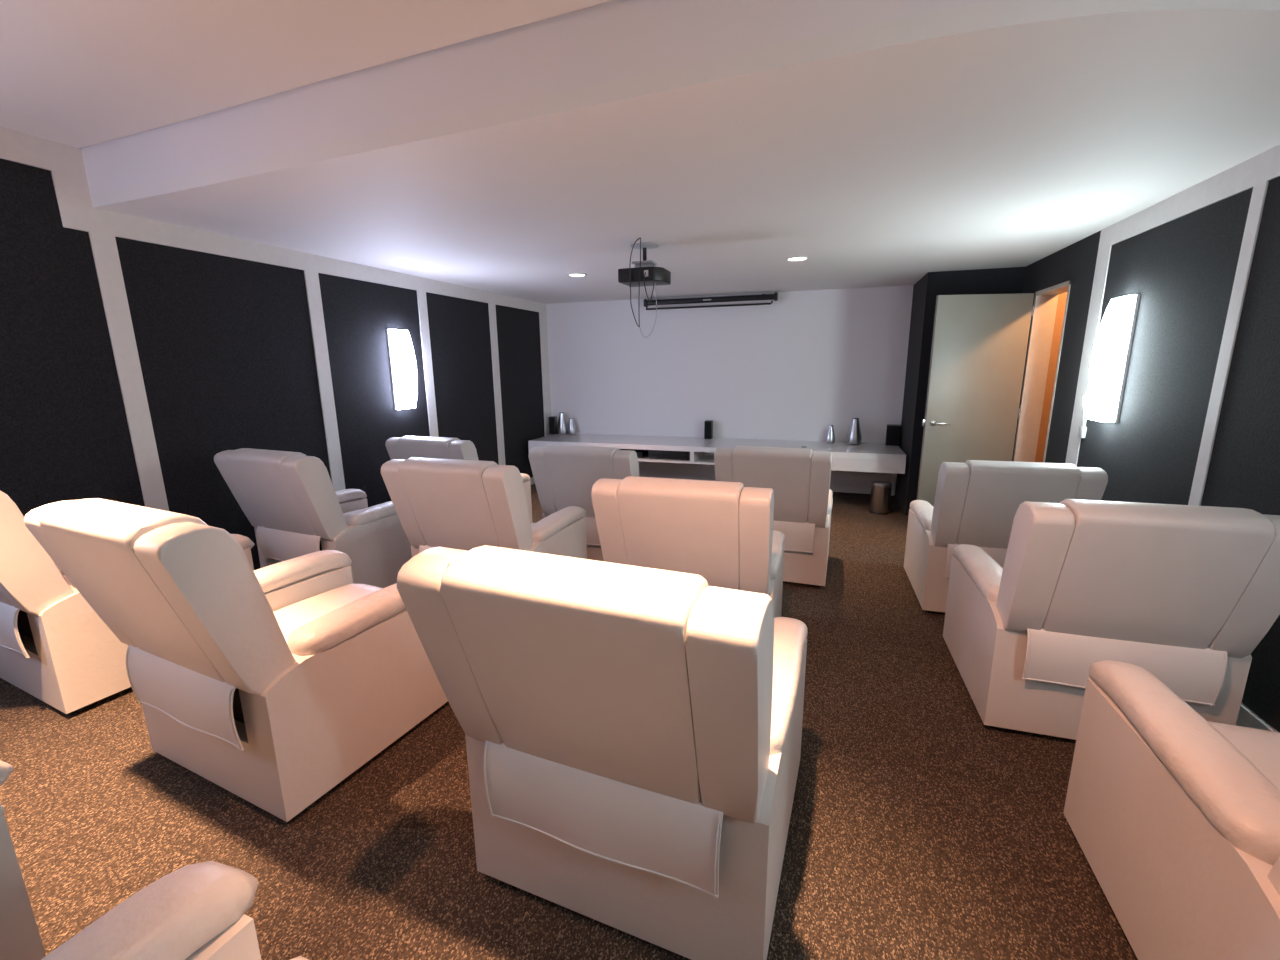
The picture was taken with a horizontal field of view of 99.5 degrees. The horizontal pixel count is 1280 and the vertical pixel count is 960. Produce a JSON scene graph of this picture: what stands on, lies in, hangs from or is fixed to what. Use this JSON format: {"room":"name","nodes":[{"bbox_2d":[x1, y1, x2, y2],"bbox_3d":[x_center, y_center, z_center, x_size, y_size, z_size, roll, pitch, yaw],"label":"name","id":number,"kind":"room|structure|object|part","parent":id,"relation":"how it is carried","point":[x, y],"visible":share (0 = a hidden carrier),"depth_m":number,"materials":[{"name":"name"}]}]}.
{"room":"home theater","nodes":[
{"label":"home theater","id":0,"kind":"room"},
{"bbox_2d":[0,0,611,147],"bbox_3d":[-0.850,-1.210,0.326,5.450,0.070,4.150,3,13,18],"label":"ceiling","id":1,"kind":"structure","parent":0,"point":[74,73],"depth_m":1.87,"materials":[{"name":"white paint"}]},
{"bbox_2d":[79,0,995,194],"bbox_3d":[-0.301,-1.434,1.911,5.466,0.259,0.540,3,12,15],"label":"beam","id":2,"kind":"structure","parent":1,"relation":"attached to","point":[614,39],"depth_m":1.85,"materials":[{"name":"white paint"}]},
{"bbox_2d":[0,483,1236,959],"bbox_3d":[0.564,0.928,2.770,7.041,0.485,8.924,3,13,18],"label":"floor","id":3,"kind":"structure","parent":0,"point":[920,828],"depth_m":1.59,"materials":[{"name":"carpet"}]},
{"bbox_2d":[0,760,45,959],"bbox_3d":[-1.718,0.639,0.738,0.768,0.970,0.965,3,13,18],"label":"recliner chair","id":4,"kind":"object","parent":3,"relation":"on","point":[20,939],"visible":1,"depth_m":1.06,"materials":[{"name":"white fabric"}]},
{"bbox_2d":[0,491,254,713],"bbox_3d":[-2.453,0.379,2.447,0.768,0.970,0.965,5,13,25],"label":"recliner chair","id":5,"kind":"object","parent":3,"relation":"on","point":[55,648],"visible":0.4,"depth_m":2.11,"materials":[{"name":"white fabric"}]},
{"bbox_3d":[-2.596,0.249,2.112,0.495,0.575,0.300,5,13,25],"label":"backrest","id":6,"kind":"part","parent":5,"relation":"part of","materials":[{"name":"white leather"}]},
{"bbox_3d":[-2.396,0.472,2.590,0.472,0.118,0.700,5,13,25],"label":"seat","id":7,"kind":"part","parent":5,"relation":"part of","materials":[{"name":"white leather"}]},
{"bbox_2d":[41,861,308,959],"bbox_3d":[-0.489,0.720,0.292,0.768,0.970,0.965,4,13,21],"label":"recliner chair","id":8,"kind":"object","parent":3,"relation":"on","point":[196,911],"visible":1,"depth_m":0.73,"materials":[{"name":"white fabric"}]},
{"bbox_3d":[-0.439,0.813,0.438,0.472,0.118,0.700,4,13,21],"label":"seat","id":9,"kind":"part","parent":8,"relation":"part of","materials":[{"name":"white leather"}]},
{"bbox_2d":[24,498,447,821],"bbox_3d":[-1.256,0.475,1.932,0.768,0.970,0.965,5,13,25],"label":"recliner chair","id":10,"kind":"object","parent":3,"relation":"on","point":[273,685],"visible":0.86,"depth_m":1.62,"materials":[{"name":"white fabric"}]},
{"bbox_3d":[-1.398,0.345,1.596,0.495,0.575,0.300,5,13,25],"label":"backrest","id":11,"kind":"part","parent":10,"relation":"part of","materials":[{"name":"white leather"}]},
{"bbox_3d":[-1.198,0.568,2.074,0.472,0.118,0.700,5,13,25],"label":"seat","id":12,"kind":"part","parent":10,"relation":"part of","materials":[{"name":"white leather"}]},
{"bbox_2d":[214,448,411,587],"bbox_3d":[-2.007,0.227,3.589,0.768,0.970,0.965,5,13,23],"label":"recliner chair","id":13,"kind":"object","parent":3,"relation":"on","point":[293,506],"visible":0.77,"depth_m":3.25,"materials":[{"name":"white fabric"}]},
{"bbox_3d":[-2.141,0.098,3.250,0.495,0.575,0.300,5,13,23],"label":"backrest","id":14,"kind":"part","parent":13,"relation":"part of","materials":[{"name":"white leather"}]},
{"bbox_2d":[385,436,532,522],"bbox_3d":[-1.510,0.059,4.694,0.768,0.970,0.965,4,13,20],"label":"recliner chair","id":15,"kind":"object","parent":3,"relation":"on","point":[405,447],"visible":0.15,"depth_m":4.19,"materials":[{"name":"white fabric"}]},
{"bbox_3d":[-1.628,-0.068,4.348,0.495,0.575,0.300,4,13,20],"label":"backrest","id":16,"kind":"part","parent":15,"relation":"part of","materials":[{"name":"white leather"}]},
{"bbox_2d":[381,457,586,558],"bbox_3d":[-0.845,0.292,3.222,0.768,0.970,0.965,3,13,18],"label":"recliner chair","id":17,"kind":"object","parent":3,"relation":"on","point":[467,505],"visible":0.68,"depth_m":2.79,"materials":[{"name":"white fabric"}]},
{"bbox_3d":[-0.953,0.165,2.873,0.495,0.575,0.300,3,13,18],"label":"backrest","id":18,"kind":"part","parent":17,"relation":"part of","materials":[{"name":"white leather"}]},
{"bbox_2d":[528,445,639,561],"bbox_3d":[-0.261,0.170,4.104,0.768,0.970,0.965,3,13,18],"label":"recliner chair","id":19,"kind":"object","parent":3,"relation":"on","point":[564,476],"visible":0.41,"depth_m":3.67,"materials":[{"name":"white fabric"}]},
{"bbox_3d":[-0.367,0.044,3.754,0.495,0.575,0.300,3,13,18],"label":"backrest","id":20,"kind":"part","parent":19,"relation":"part of","materials":[{"name":"white leather"}]},
{"bbox_2d":[397,545,807,959],"bbox_3d":[0.026,0.556,1.482,0.768,0.970,0.965,4,13,22],"label":"recliner chair","id":21,"kind":"object","parent":3,"relation":"on","point":[633,734],"visible":1,"depth_m":1.10,"materials":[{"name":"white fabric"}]},
{"bbox_3d":[-0.102,0.428,1.140,0.495,0.575,0.300,4,13,22],"label":"backrest","id":22,"kind":"part","parent":21,"relation":"part of","materials":[{"name":"white leather"}]},
{"bbox_2d":[591,476,784,617],"bbox_3d":[0.297,0.396,2.672,0.768,0.970,0.965,3,13,18],"label":"recliner chair","id":23,"kind":"object","parent":3,"relation":"on","point":[720,532],"visible":0.56,"depth_m":2.21,"materials":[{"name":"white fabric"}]},
{"bbox_3d":[0.189,0.269,2.323,0.495,0.575,0.300,3,13,18],"label":"backrest","id":24,"kind":"part","parent":23,"relation":"part of","materials":[{"name":"white leather"}]},
{"bbox_2d":[714,446,832,586],"bbox_3d":[1.002,0.185,3.968,0.768,0.970,0.965,4,13,20],"label":"recliner chair","id":25,"kind":"object","parent":3,"relation":"on","point":[799,478],"visible":0.59,"depth_m":3.55,"materials":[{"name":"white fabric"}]},
{"bbox_3d":[0.882,0.058,3.623,0.495,0.575,0.300,4,13,20],"label":"backrest","id":26,"kind":"part","parent":25,"relation":"part of","materials":[{"name":"white leather"}]},
{"bbox_2d":[869,481,891,514],"bbox_3d":[2.502,0.178,5.633,0.200,0.323,0.200,3,13,18],"label":"trash can","id":27,"kind":"object","parent":3,"relation":"on","point":[880,498],"visible":1,"depth_m":5.56,"materials":[{"name":"silver metal"}]},
{"bbox_3d":[2.501,0.039,5.604,0.198,0.038,0.198,3,13,18],"label":"lid","id":28,"kind":"part","parent":27,"relation":"part of","materials":[{"name":"silver metal"}]},
{"bbox_2d":[904,460,1107,613],"bbox_3d":[2.159,0.299,3.369,0.768,0.970,0.965,3,13,17],"label":"recliner chair","id":29,"kind":"object","parent":3,"relation":"on","point":[977,502],"visible":0.55,"depth_m":3.00,"materials":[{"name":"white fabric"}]},
{"bbox_3d":[2.058,0.173,3.018,0.495,0.575,0.300,3,13,17],"label":"backrest","id":30,"kind":"part","parent":29,"relation":"part of","materials":[{"name":"white leather"}]},
{"bbox_2d":[943,499,1279,739],"bbox_3d":[1.801,0.476,2.216,0.768,0.970,0.965,3,13,17],"label":"recliner chair","id":31,"kind":"object","parent":3,"relation":"on","point":[1185,595],"visible":0.94,"depth_m":1.85,"materials":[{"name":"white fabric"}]},
{"bbox_3d":[1.698,0.349,1.865,0.495,0.575,0.300,3,13,17],"label":"backrest","id":32,"kind":"part","parent":31,"relation":"part of","materials":[{"name":"white leather"}]},
{"bbox_2d":[1063,660,1279,959],"bbox_3d":[1.454,0.646,0.981,0.768,0.970,0.965,4,13,19],"label":"recliner chair","id":33,"kind":"object","parent":3,"relation":"on","point":[1174,812],"visible":1,"depth_m":1.15,"materials":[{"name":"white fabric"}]},
{"bbox_3d":[1.500,0.738,1.128,0.472,0.118,0.700,4,13,19],"label":"seat","id":34,"kind":"part","parent":33,"relation":"part of","materials":[{"name":"white leather"}]},
{"bbox_2d":[90,0,1279,303],"bbox_3d":[0.443,-1.756,4.159,5.450,0.060,5.153,3,13,18],"label":"ceiling","id":35,"kind":"structure","parent":0,"point":[998,133],"depth_m":2.27,"materials":[{"name":"white paint"}]},
{"bbox_2d":[568,273,586,276],"bbox_3d":[-0.576,-1.880,4.968,0.176,0.010,0.176,3,13,18],"label":"recessed light","id":36,"kind":"object","parent":35,"relation":"in","point":[569,274],"visible":1,"depth_m":4.95,"materials":[{"name":"white plastic"}]},
{"bbox_2d":[618,238,670,337],"bbox_3d":[0.023,-1.327,3.824,0.310,0.634,0.403,3,13,18],"label":"projector","id":37,"kind":"object","parent":35,"relation":"hanging from","point":[644,273],"visible":1,"depth_m":3.75,"materials":[{"name":"grey plastic"}]},
{"bbox_2d":[621,276,647,280],"bbox_3d":[-0.036,-1.391,3.739,0.195,0.020,0.004,3,13,18],"label":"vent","id":38,"kind":"object","parent":37,"relation":"attached to","point":[623,278],"depth_m":3.74,"materials":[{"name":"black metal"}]},
{"bbox_3d":[0.033,-1.636,3.799,0.200,0.016,0.200,3,13,18],"label":"ceiling plate","id":39,"kind":"part","parent":37,"relation":"part of","materials":[{"name":"grey plastic"}]},
{"bbox_2d":[786,256,808,260],"bbox_3d":[1.254,-1.762,4.315,0.176,0.010,0.176,3,13,18],"label":"recessed light","id":40,"kind":"object","parent":35,"relation":"in","point":[795,258],"visible":1,"depth_m":4.31,"materials":[{"name":"white plastic"}]},
{"bbox_2d":[546,285,913,488],"bbox_3d":[1.285,-1.085,6.768,5.591,2.351,0.150,3,13,18],"label":"wall","id":41,"kind":"structure","parent":0,"point":[796,366],"depth_m":6.66,"materials":[{"name":"white paint"}]},
{"bbox_2d":[644,292,777,309],"bbox_3d":[0.831,-2.151,6.544,1.621,0.131,0.126,3,13,18],"label":"projection screen","id":42,"kind":"object","parent":41,"relation":"attached to","point":[774,296],"visible":0.99,"depth_m":6.48,"materials":[{"name":"black metal"}]},
{"bbox_2d":[528,433,905,473],"bbox_3d":[0.776,-0.366,6.566,4.335,0.202,0.834,3,13,18],"label":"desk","id":43,"kind":"object","parent":41,"relation":"attached to","point":[863,457],"visible":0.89,"depth_m":6.29,"materials":[{"name":"white paint"}]},
{"bbox_2d":[549,416,556,433],"bbox_3d":[-1.198,-0.754,7.458,0.085,0.240,0.107,1,12,7],"label":"speaker","id":44,"kind":"object","parent":43,"relation":"on","point":[552,419],"visible":1,"depth_m":7.42},
{"bbox_2d":[557,412,567,434],"bbox_3d":[-1.066,-0.776,7.422,0.144,0.296,0.144,3,13,18],"label":"vase","id":45,"kind":"object","parent":43,"relation":"on","point":[562,429],"visible":1,"depth_m":7.38,"materials":[{"name":"silver metal"}]},
{"bbox_2d":[568,418,575,434],"bbox_3d":[-0.935,-0.734,7.397,0.116,0.221,0.116,3,13,18],"label":"vase","id":46,"kind":"object","parent":43,"relation":"on","point":[571,427],"visible":1,"depth_m":7.36,"materials":[{"name":"silver metal"}]},
{"bbox_2d":[638,454,689,463],"bbox_3d":[0.239,-0.309,6.761,0.982,0.022,0.834,3,13,18],"label":"niche shelf","id":47,"kind":"object","parent":43,"relation":"attached to","point":[645,458],"depth_m":6.37,"materials":[{"name":"white paint"}]},
{"bbox_2d":[648,450,689,459],"bbox_3d":[0.383,-0.323,6.510,0.490,0.105,0.356,3,13,18],"label":"receiver","id":48,"kind":"object","parent":43,"relation":"on","point":[661,454],"visible":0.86,"depth_m":6.35,"materials":[{"name":"black plastic"}]},
{"bbox_2d":[694,454,714,464],"bbox_3d":[1.134,-0.257,6.467,0.811,0.022,0.834,3,13,18],"label":"niche shelf","id":49,"kind":"object","parent":43,"relation":"attached to","point":[708,459],"depth_m":6.35,"materials":[{"name":"white paint"}]},
{"bbox_2d":[704,420,712,438],"bbox_3d":[0.865,-0.635,6.827,0.090,0.225,0.107,3,13,18],"label":"speaker","id":50,"kind":"object","parent":43,"relation":"on","point":[708,424],"visible":1,"depth_m":6.78},
{"bbox_2d":[705,422,710,437],"bbox_3d":[0.849,-0.625,6.782,0.078,0.209,0.008,3,13,18],"label":"grille","id":51,"kind":"object","parent":50,"relation":"attached to","point":[707,424],"depth_m":6.78,"materials":[{"name":"fabric"}]},
{"bbox_2d":[825,425,834,442],"bbox_3d":[2.234,-0.539,6.347,0.112,0.206,0.112,3,13,18],"label":"vase","id":52,"kind":"object","parent":43,"relation":"on","point":[830,436],"visible":1,"depth_m":6.31,"materials":[{"name":"silver metal"}]},
{"bbox_2d":[847,418,861,444],"bbox_3d":[2.474,-0.564,6.237,0.160,0.296,0.160,3,13,18],"label":"vase","id":53,"kind":"object","parent":43,"relation":"on","point":[854,437],"visible":1,"depth_m":6.19,"materials":[{"name":"silver metal"}]},
{"bbox_2d":[885,424,901,445],"bbox_3d":[2.869,-0.510,6.132,0.150,0.225,0.147,5,13,24],"label":"speaker","id":54,"kind":"object","parent":43,"relation":"on","point":[893,431],"visible":1,"depth_m":6.07},
{"bbox_2d":[639,475,894,495],"bbox_3d":[0.880,0.021,7.057,4.465,0.075,0.012,3,13,18],"label":"baseboard","id":55,"kind":"structure","parent":41,"relation":"attached to","point":[844,489],"depth_m":6.54,"materials":[{"name":"white paint"}]},
{"bbox_2d":[891,473,895,495],"bbox_3d":[2.958,-0.021,6.322,0.035,0.418,0.018,3,13,18],"label":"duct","id":56,"kind":"object","parent":41,"relation":"attached to","point":[893,474],"visible":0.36,"depth_m":6.33,"materials":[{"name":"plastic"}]},
{"bbox_2d":[895,267,1025,515],"bbox_3d":[3.284,-0.853,5.568,0.926,2.351,0.901,3,13,18],"label":"wall","id":57,"kind":"structure","parent":0,"point":[1010,280],"depth_m":5.27,"materials":[{"name":"black paint"}]},
{"bbox_2d":[1035,292,1066,462],"bbox_3d":[3.838,-0.524,3.505,1.450,2.550,2.540,3,13,18],"label":"wall","id":58,"kind":"structure","parent":0,"point":[1062,297],"depth_m":4.76,"materials":[{"name":"paint"}]},
{"bbox_2d":[1012,231,1100,462],"bbox_3d":[3.284,-0.600,4.372,0.150,2.351,1.418,3,13,18],"label":"wall","id":59,"kind":"structure","parent":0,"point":[1076,262],"depth_m":3.87,"materials":[{"name":"black paint"}]},
{"bbox_2d":[1013,280,1070,462],"bbox_3d":[3.287,-0.475,4.403,0.158,2.095,0.707,3,13,18],"label":"door frame","id":60,"kind":"structure","parent":59,"relation":"attached to","point":[1045,300],"depth_m":4.61,"materials":[{"name":"wood"}]},
{"bbox_2d":[917,293,1034,506],"bbox_3d":[2.921,-0.549,4.763,0.804,2.073,0.097,0,12,5],"label":"door","id":61,"kind":"structure","parent":60,"relation":"attached to","point":[980,341],"depth_m":4.71,"materials":[{"name":"beige laminate"}]},
{"bbox_3d":[2.647,-0.500,4.780,0.144,0.048,0.061,0,12,5],"label":"handle","id":62,"kind":"part","parent":61,"relation":"part of","materials":[{"name":"silver metal"}]},
{"bbox_3d":[-2.686,-0.551,3.561,0.150,2.720,8.724,3,13,18],"label":"wall","id":63,"kind":"structure","parent":0,"visible":0},
{"bbox_2d":[0,158,144,517],"bbox_3d":[-3.322,-0.156,1.438,0.010,2.121,3.226,3,13,18],"label":"acoustic panel","id":64,"kind":"object","parent":63,"relation":"attached to","point":[65,434],"visible":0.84,"depth_m":2.66,"materials":[{"name":"grey fabric"}]},
{"bbox_2d":[115,237,330,569],"bbox_3d":[-2.596,-0.406,3.599,0.010,2.036,1.123,3,13,18],"label":"acoustic panel","id":65,"kind":"object","parent":63,"relation":"attached to","point":[225,347],"visible":0.63,"depth_m":3.40,"materials":[{"name":"grey fabric"}]},
{"bbox_2d":[0,126,551,510],"bbox_3d":[-2.607,-0.497,3.546,0.016,2.620,8.524,3,13,18],"label":"trim","id":66,"kind":"structure","parent":63,"relation":"attached to","point":[65,163],"depth_m":3.11,"materials":[{"name":"white paint"}]},
{"bbox_2d":[318,273,429,506],"bbox_3d":[-2.216,-0.612,4.721,0.010,2.106,1.050,3,13,18],"label":"acoustic panel","id":67,"kind":"object","parent":63,"relation":"attached to","point":[358,314],"visible":0.63,"depth_m":4.52,"materials":[{"name":"grey fabric"}]},
{"bbox_2d":[386,329,416,409],"bbox_3d":[-2.102,-0.980,4.821,0.102,0.697,0.215,3,13,18],"label":"sconce","id":68,"kind":"object","parent":67,"relation":"attached to","point":[403,369],"visible":1,"depth_m":4.77,"materials":[{"name":"white glass"}]},
{"bbox_2d":[426,292,498,464],"bbox_3d":[-1.850,-0.827,5.795,0.010,2.137,1.025,3,13,18],"label":"acoustic panel","id":69,"kind":"object","parent":63,"relation":"attached to","point":[459,328],"visible":0.63,"depth_m":5.70,"materials":[{"name":"grey fabric"}]},
{"bbox_2d":[495,304,544,477],"bbox_3d":[-1.483,-1.059,6.870,0.010,2.137,1.024,3,13,18],"label":"acoustic panel","id":70,"kind":"object","parent":63,"relation":"attached to","point":[518,330],"visible":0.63,"depth_m":6.78,"materials":[{"name":"grey fabric"}]},
{"bbox_3d":[2.067,-0.008,0.751,0.134,2.720,6.305,3,13,18],"label":"wall","id":71,"kind":"structure","parent":0,"visible":0},
{"bbox_2d":[1077,188,1252,504],"bbox_3d":[2.754,-0.306,3.020,0.010,2.107,1.208,3,13,18],"label":"acoustic panel","id":72,"kind":"object","parent":71,"relation":"attached to","point":[1183,269],"visible":0.53,"depth_m":2.74,"materials":[{"name":"grey fabric"}]},
{"bbox_2d":[1078,419,1086,437],"bbox_3d":[2.918,-0.341,3.567,0.024,0.125,0.056,3,13,18],"label":"remote control","id":73,"kind":"object","parent":72,"relation":"attached to","point":[1082,429],"visible":1,"depth_m":3.55,"materials":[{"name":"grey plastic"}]},
{"bbox_2d":[1083,294,1140,422],"bbox_3d":[2.773,-0.710,3.208,0.116,0.718,0.215,3,13,18],"label":"sconce","id":74,"kind":"object","parent":72,"relation":"attached to","point":[1102,402],"visible":1,"depth_m":3.15,"materials":[{"name":"white glass"}]},
{"bbox_2d":[1065,144,1279,505],"bbox_3d":[2.013,0.027,0.831,0.016,2.620,6.206,3,13,18],"label":"trim","id":75,"kind":"structure","parent":71,"relation":"attached to","point":[1256,172],"depth_m":2.45,"materials":[{"name":"white paint"}]},
{"bbox_2d":[1201,176,1279,731],"bbox_3d":[2.364,-0.095,1.871,0.010,2.037,1.104,3,13,18],"label":"acoustic panel","id":76,"kind":"object","parent":71,"relation":"attached to","point":[1244,466],"visible":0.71,"depth_m":2.16,"materials":[{"name":"grey fabric"}]},
{"bbox_2d":[1236,702,1277,731],"bbox_3d":[1.993,1.130,0.978,0.022,0.339,6.025,3,13,18],"label":"baseboard","id":77,"kind":"structure","parent":71,"relation":"attached to","point":[1247,717],"depth_m":2.10,"materials":[{"name":"white paint"}]}
]}

